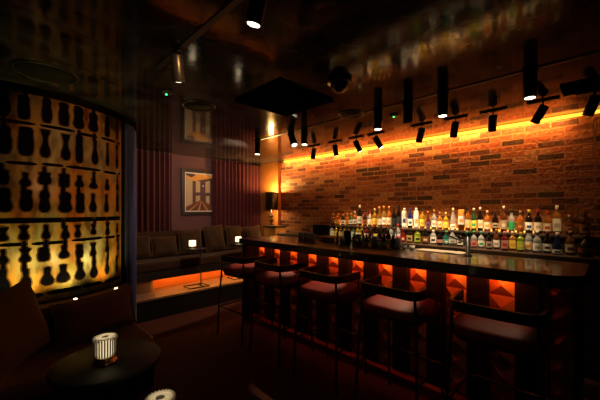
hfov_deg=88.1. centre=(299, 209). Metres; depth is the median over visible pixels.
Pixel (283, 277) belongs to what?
bar stool
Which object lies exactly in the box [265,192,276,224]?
table lamp
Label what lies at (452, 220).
liquor bottle
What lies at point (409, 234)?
liquor bottle
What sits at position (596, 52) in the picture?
track
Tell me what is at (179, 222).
wall
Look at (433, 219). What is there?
liquor bottle
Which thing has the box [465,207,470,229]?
liquor bottle
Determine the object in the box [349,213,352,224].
liquor bottle
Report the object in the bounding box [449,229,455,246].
liquor bottle
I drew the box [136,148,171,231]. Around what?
curtain
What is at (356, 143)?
spotlight
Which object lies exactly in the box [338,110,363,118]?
ceiling speaker
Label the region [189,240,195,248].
table lamp
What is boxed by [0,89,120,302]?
wall screen
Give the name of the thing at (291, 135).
spotlight
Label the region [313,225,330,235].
screen
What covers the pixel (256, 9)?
spotlight
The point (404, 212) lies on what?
liquor bottle
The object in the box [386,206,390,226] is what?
liquor bottle
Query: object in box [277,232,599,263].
countertop
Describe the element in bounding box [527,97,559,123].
spotlight
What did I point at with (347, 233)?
cocktail shaker
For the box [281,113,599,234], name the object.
wall
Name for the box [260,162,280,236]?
wall
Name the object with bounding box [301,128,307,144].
spotlight
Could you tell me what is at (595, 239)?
shelf
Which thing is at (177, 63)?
spotlight
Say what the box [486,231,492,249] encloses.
liquor bottle
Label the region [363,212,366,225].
liquor bottle
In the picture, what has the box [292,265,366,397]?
bar stool
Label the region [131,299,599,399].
floor
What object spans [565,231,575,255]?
liquor bottle
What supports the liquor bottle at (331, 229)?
on the countertop
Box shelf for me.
[327,224,599,255]
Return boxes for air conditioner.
[234,79,332,115]
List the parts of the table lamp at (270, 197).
lamp shade, lamp stem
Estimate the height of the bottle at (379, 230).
0.190 m
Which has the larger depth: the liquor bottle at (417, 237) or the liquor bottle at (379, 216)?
the liquor bottle at (379, 216)
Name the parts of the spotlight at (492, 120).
mounting plate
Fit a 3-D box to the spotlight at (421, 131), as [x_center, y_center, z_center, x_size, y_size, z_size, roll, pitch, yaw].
[1.395,-0.867,3.539,0.101,0.206,0.232,0,0,-33]
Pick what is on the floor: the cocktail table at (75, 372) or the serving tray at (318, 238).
the cocktail table at (75, 372)
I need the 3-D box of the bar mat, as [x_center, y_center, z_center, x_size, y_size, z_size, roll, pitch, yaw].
[1.264,0.374,2.780,0.150,0.008,0.400,0,0,-45]
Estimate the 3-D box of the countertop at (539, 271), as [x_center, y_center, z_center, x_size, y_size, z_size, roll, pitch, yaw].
[0.605,0.409,3.118,0.675,0.060,3.355,0,0,-45]
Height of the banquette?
0.720 m
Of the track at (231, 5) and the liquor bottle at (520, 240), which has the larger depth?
the liquor bottle at (520, 240)
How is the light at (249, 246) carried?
attached to the bar counter at (566, 346)
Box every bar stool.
[217,252,272,345]
[249,257,312,367]
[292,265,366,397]
[354,275,443,399]
[445,289,552,399]
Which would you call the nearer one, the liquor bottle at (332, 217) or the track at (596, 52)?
the track at (596, 52)
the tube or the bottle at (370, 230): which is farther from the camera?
the tube
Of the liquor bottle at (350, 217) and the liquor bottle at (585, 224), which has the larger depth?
the liquor bottle at (350, 217)
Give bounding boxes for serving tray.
[318,235,341,238]
[318,238,339,240]
[318,240,339,242]
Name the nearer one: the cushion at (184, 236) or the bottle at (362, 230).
the bottle at (362, 230)
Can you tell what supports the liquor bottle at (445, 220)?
on the shelf
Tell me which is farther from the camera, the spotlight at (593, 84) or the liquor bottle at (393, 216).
the liquor bottle at (393, 216)
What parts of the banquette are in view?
backrest, seat, seat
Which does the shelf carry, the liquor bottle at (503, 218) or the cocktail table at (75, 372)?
the liquor bottle at (503, 218)
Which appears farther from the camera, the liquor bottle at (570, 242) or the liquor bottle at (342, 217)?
the liquor bottle at (342, 217)
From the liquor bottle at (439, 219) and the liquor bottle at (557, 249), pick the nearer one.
the liquor bottle at (557, 249)
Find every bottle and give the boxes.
[330,226,333,235]
[331,213,334,224]
[336,213,339,224]
[341,214,344,224]
[345,213,348,224]
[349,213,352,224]
[352,231,355,244]
[353,211,356,225]
[357,205,361,225]
[361,229,364,244]
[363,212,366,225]
[364,234,368,246]
[368,211,371,225]
[368,228,372,245]
[372,208,376,225]
[373,226,377,235]
[377,207,381,226]
[377,228,381,246]
[381,206,385,226]
[381,233,386,248]
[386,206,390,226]
[386,227,390,246]
[390,225,393,237]
[390,235,395,248]
[391,207,395,226]
[395,224,400,237]
[396,204,401,227]
[401,228,404,241]
[402,208,406,227]
[406,229,411,242]
[407,208,412,227]
[414,208,418,227]
[414,229,420,243]
[420,208,424,228]
[422,227,428,243]
[426,211,429,228]
[430,230,435,244]
[431,210,436,228]
[437,212,442,228]
[437,231,442,245]
[443,212,448,229]
[443,231,448,245]
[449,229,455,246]
[450,208,455,229]
[457,231,462,246]
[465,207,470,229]
[471,208,476,230]
[471,231,476,247]
[477,207,482,230]
[478,231,484,247]
[484,210,490,231]
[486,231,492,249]
[491,211,498,231]
[493,229,499,249]
[500,206,506,231]
[501,231,507,250]
[508,209,514,231]
[509,231,515,250]
[516,211,523,232]
[517,232,523,251]
[525,209,532,232]
[525,229,532,251]
[533,231,541,253]
[534,209,542,233]
[543,211,551,233]
[543,232,551,253]
[552,205,561,234]
[552,232,562,254]
[564,215,574,234]
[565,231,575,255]
[578,235,594,257]
[579,211,590,235]
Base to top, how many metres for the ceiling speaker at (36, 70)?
0.010 m
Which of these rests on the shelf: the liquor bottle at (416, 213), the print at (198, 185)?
the liquor bottle at (416, 213)
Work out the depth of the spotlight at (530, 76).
2.12 m
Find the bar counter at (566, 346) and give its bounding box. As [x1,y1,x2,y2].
[243,244,583,399]
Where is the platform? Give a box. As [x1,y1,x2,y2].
[136,276,242,323]
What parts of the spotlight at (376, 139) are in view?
mounting plate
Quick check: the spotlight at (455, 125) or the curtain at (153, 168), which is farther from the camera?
the curtain at (153, 168)
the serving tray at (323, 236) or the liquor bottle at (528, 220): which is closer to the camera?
the liquor bottle at (528, 220)
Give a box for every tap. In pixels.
[335,229,341,243]
[444,231,471,256]
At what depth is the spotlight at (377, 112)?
2.96 m
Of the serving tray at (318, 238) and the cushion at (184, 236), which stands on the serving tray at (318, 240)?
the serving tray at (318, 238)
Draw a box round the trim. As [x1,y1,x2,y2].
[0,80,135,130]
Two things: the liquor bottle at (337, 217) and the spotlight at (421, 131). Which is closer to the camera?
the spotlight at (421, 131)
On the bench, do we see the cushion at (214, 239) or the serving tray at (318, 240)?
the cushion at (214, 239)
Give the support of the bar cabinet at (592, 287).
on the floor
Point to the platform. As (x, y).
(166, 301)
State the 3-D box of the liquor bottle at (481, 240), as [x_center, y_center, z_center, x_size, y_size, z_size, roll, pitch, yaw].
[1.993,0.333,3.409,0.066,0.182,0.067,0,0,30]
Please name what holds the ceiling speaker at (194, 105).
attached to the ceiling
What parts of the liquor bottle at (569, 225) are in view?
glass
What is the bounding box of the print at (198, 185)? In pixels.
[186,173,211,210]
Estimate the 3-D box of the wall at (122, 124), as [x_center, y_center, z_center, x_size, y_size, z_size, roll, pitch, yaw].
[-2.899,0.255,3.182,2.030,2.448,2.030,0,0,-45]
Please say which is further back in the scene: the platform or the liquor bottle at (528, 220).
the platform
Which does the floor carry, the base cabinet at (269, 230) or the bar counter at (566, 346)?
the bar counter at (566, 346)
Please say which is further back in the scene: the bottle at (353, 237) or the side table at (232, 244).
the side table at (232, 244)
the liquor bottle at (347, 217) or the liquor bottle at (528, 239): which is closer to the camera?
the liquor bottle at (528, 239)
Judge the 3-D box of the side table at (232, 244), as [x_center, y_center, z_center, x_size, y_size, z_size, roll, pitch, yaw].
[-1.094,0.894,5.439,0.320,0.587,0.292,0,0,-45]
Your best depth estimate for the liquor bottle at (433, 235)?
3.75 m
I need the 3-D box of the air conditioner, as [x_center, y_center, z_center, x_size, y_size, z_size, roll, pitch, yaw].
[-0.145,-0.958,2.740,0.620,0.026,0.620,0,0,-45]
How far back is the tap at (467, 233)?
2.50 m
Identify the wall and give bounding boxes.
[38,122,124,304]
[172,154,211,230]
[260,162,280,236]
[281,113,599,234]
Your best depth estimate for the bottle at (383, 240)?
3.01 m
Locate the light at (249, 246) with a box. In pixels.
[248,244,566,289]
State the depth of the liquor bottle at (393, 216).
4.33 m
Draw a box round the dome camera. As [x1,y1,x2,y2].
[328,75,351,93]
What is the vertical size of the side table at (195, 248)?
0.587 m
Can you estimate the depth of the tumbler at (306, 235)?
3.60 m
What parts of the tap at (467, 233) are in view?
arm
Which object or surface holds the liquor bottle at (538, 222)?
on the shelf
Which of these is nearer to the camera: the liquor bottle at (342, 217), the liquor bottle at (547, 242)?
the liquor bottle at (547, 242)
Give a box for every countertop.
[239,235,588,286]
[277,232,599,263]
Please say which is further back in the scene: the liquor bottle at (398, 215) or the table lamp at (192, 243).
the table lamp at (192, 243)
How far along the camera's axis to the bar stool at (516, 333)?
1.72 m
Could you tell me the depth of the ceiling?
2.02 m
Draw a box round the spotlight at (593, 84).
[559,77,599,95]
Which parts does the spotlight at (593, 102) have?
mounting plate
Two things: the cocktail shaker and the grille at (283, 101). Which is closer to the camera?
the grille at (283, 101)
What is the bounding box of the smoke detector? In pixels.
[160,90,171,94]
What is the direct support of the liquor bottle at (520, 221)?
on the shelf
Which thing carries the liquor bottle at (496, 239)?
on the countertop
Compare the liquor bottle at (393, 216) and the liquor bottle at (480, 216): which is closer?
the liquor bottle at (480, 216)
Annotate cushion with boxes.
[0,277,51,382]
[49,286,135,350]
[136,236,151,257]
[150,236,178,256]
[177,230,202,253]
[202,224,225,251]
[226,225,241,248]
[246,225,260,237]
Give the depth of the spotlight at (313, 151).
4.70 m
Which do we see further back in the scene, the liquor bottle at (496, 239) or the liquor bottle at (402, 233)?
the liquor bottle at (402, 233)
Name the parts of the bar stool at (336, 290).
leg, leg, rail, seat, seat frame, leg, leg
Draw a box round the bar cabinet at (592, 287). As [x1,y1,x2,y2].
[277,232,599,381]
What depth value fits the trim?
2.62 m
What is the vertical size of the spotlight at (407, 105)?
0.192 m
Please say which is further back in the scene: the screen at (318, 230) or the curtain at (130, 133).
the screen at (318, 230)
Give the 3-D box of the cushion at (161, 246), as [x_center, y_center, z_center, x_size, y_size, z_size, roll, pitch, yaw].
[-2.191,0.592,5.010,0.417,0.304,0.184,0,0,-45]
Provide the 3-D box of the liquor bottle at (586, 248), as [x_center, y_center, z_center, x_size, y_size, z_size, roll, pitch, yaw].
[2.555,0.325,2.765,0.113,0.197,0.114,0,0,43]
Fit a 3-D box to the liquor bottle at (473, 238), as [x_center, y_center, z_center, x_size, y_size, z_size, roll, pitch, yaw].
[1.913,0.330,3.407,0.062,0.188,0.063,0,0,29]
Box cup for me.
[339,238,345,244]
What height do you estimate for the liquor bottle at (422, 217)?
0.262 m
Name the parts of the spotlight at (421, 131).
mounting plate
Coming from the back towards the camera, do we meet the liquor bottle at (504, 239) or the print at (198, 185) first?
the print at (198, 185)
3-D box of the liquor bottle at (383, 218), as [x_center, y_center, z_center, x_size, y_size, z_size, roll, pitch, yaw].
[1.209,0.099,4.462,0.071,0.299,0.071,0,0,15]
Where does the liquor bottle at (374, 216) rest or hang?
on the shelf
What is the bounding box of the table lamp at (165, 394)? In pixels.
[145,389,175,399]
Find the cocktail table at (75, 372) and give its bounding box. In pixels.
[47,339,160,399]
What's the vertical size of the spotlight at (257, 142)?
0.193 m
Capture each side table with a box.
[183,247,209,288]
[227,243,242,279]
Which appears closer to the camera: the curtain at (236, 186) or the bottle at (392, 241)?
the bottle at (392, 241)
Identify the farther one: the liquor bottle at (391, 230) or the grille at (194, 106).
the liquor bottle at (391, 230)
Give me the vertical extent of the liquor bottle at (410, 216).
0.269 m
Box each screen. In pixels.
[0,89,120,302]
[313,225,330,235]
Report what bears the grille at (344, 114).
attached to the ceiling speaker at (347, 113)
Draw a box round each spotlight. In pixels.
[170,49,184,81]
[245,0,266,28]
[254,140,260,154]
[287,131,297,146]
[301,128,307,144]
[308,144,319,158]
[328,140,341,155]
[348,136,363,152]
[367,132,384,148]
[373,109,382,130]
[402,101,413,124]
[411,122,432,142]
[436,91,448,117]
[444,115,467,137]
[479,107,506,131]
[522,68,537,99]
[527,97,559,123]
[559,77,599,95]
[576,90,599,116]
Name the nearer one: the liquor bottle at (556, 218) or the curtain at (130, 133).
the liquor bottle at (556, 218)
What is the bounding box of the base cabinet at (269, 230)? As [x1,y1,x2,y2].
[263,225,285,235]
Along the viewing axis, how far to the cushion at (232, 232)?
5.86 m
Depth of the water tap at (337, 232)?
3.40 m
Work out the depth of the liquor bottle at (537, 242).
2.99 m
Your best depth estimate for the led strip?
3.83 m
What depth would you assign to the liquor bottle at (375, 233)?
4.29 m
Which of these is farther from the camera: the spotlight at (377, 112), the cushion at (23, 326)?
the spotlight at (377, 112)
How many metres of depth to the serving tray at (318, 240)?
3.62 m
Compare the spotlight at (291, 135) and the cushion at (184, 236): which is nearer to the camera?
the spotlight at (291, 135)
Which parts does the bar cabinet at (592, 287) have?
door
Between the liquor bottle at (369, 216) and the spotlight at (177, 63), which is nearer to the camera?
the spotlight at (177, 63)
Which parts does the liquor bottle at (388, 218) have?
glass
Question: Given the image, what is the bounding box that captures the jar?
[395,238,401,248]
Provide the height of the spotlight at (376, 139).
0.205 m
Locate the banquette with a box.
[0,283,153,399]
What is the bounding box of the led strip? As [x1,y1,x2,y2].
[284,109,599,162]
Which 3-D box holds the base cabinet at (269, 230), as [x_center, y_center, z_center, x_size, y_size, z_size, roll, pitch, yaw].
[-0.497,0.751,6.115,0.285,0.875,0.370,0,0,-45]
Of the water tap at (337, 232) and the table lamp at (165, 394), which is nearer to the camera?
the table lamp at (165, 394)
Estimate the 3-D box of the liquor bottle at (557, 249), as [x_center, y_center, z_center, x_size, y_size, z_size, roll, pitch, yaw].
[2.413,0.319,2.906,0.077,0.208,0.078,0,0,40]
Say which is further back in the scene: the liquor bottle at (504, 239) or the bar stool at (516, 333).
the liquor bottle at (504, 239)
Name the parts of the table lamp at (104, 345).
lamp shade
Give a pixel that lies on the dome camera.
(339, 84)
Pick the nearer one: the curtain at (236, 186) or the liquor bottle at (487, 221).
the liquor bottle at (487, 221)
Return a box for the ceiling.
[0,0,599,164]
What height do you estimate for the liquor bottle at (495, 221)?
0.232 m
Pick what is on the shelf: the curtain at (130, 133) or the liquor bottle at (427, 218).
the liquor bottle at (427, 218)
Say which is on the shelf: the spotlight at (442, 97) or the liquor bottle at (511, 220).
the liquor bottle at (511, 220)
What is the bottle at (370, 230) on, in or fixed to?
on the countertop at (539, 271)
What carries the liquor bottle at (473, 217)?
on the shelf
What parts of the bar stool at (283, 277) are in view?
leg, leg, rail, seat, seat frame, leg, leg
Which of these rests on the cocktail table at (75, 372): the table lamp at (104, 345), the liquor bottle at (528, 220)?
the table lamp at (104, 345)
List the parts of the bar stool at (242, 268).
leg, seat frame, leg, rail, seat, leg, leg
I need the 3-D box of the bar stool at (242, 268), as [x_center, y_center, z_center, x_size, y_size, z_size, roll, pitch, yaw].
[-0.650,1.008,3.691,0.496,0.942,0.480,0,0,42]
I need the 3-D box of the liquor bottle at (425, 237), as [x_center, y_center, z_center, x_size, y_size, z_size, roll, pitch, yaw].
[1.543,0.322,3.817,0.075,0.202,0.076,0,0,22]
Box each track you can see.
[154,0,243,69]
[252,51,599,141]
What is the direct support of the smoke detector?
attached to the ceiling
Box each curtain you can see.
[125,122,135,322]
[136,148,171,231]
[212,159,260,227]
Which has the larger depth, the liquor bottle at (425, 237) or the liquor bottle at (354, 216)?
the liquor bottle at (354, 216)
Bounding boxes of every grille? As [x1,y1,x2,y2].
[184,102,212,110]
[253,91,313,111]
[341,111,360,117]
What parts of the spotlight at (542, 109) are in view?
mounting plate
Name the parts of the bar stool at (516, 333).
leg, leg, seat frame, rail, seat, leg, leg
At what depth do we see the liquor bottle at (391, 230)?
4.12 m
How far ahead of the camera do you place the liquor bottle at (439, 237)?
3.64 m
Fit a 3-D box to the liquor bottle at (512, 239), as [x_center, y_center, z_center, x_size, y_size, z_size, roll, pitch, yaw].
[2.197,0.325,3.204,0.063,0.197,0.064,0,0,34]
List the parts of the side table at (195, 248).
leg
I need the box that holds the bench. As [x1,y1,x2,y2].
[136,226,260,294]
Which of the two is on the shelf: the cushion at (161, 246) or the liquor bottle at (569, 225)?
the liquor bottle at (569, 225)
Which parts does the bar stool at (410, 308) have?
leg, leg, rail, seat frame, seat, leg, leg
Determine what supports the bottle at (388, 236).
on the countertop at (539, 271)
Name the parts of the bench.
seat, recess panel, backrest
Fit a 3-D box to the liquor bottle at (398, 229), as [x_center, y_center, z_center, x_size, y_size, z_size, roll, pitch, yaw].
[1.285,0.307,4.074,0.070,0.233,0.070,0,0,18]
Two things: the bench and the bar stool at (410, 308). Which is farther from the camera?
the bench
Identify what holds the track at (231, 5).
attached to the ceiling
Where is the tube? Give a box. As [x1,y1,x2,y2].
[458,209,464,229]
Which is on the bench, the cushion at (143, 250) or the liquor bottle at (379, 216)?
the cushion at (143, 250)
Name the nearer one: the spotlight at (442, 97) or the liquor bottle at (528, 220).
the spotlight at (442, 97)
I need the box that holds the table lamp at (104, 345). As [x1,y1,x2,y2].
[92,332,117,366]
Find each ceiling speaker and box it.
[8,59,78,84]
[181,100,215,111]
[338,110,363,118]
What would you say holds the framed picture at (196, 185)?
attached to the wall at (179, 222)
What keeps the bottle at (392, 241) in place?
on the countertop at (539, 271)
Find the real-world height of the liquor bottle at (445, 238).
0.170 m
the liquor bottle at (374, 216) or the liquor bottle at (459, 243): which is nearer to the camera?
the liquor bottle at (459, 243)
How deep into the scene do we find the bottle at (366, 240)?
3.15 m
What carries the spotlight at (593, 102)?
hanging from the ceiling
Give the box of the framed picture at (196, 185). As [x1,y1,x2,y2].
[181,168,211,214]
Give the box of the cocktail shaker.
[343,230,350,244]
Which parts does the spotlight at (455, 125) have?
mounting plate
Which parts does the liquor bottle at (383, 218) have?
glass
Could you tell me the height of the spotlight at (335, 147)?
0.210 m
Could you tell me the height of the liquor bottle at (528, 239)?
0.223 m
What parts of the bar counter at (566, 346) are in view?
panel, studded panel, post, studded panel, post, studded panel, post, studded panel, post, studded panel, post, studded panel, post, studded panel, post, studded panel, post, studded panel, post, studded panel, post, studded panel, panel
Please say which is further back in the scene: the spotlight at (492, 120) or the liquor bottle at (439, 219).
the liquor bottle at (439, 219)
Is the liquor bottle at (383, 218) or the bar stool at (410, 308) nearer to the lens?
the bar stool at (410, 308)
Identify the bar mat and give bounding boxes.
[416,248,465,254]
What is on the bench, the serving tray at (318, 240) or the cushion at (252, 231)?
the cushion at (252, 231)

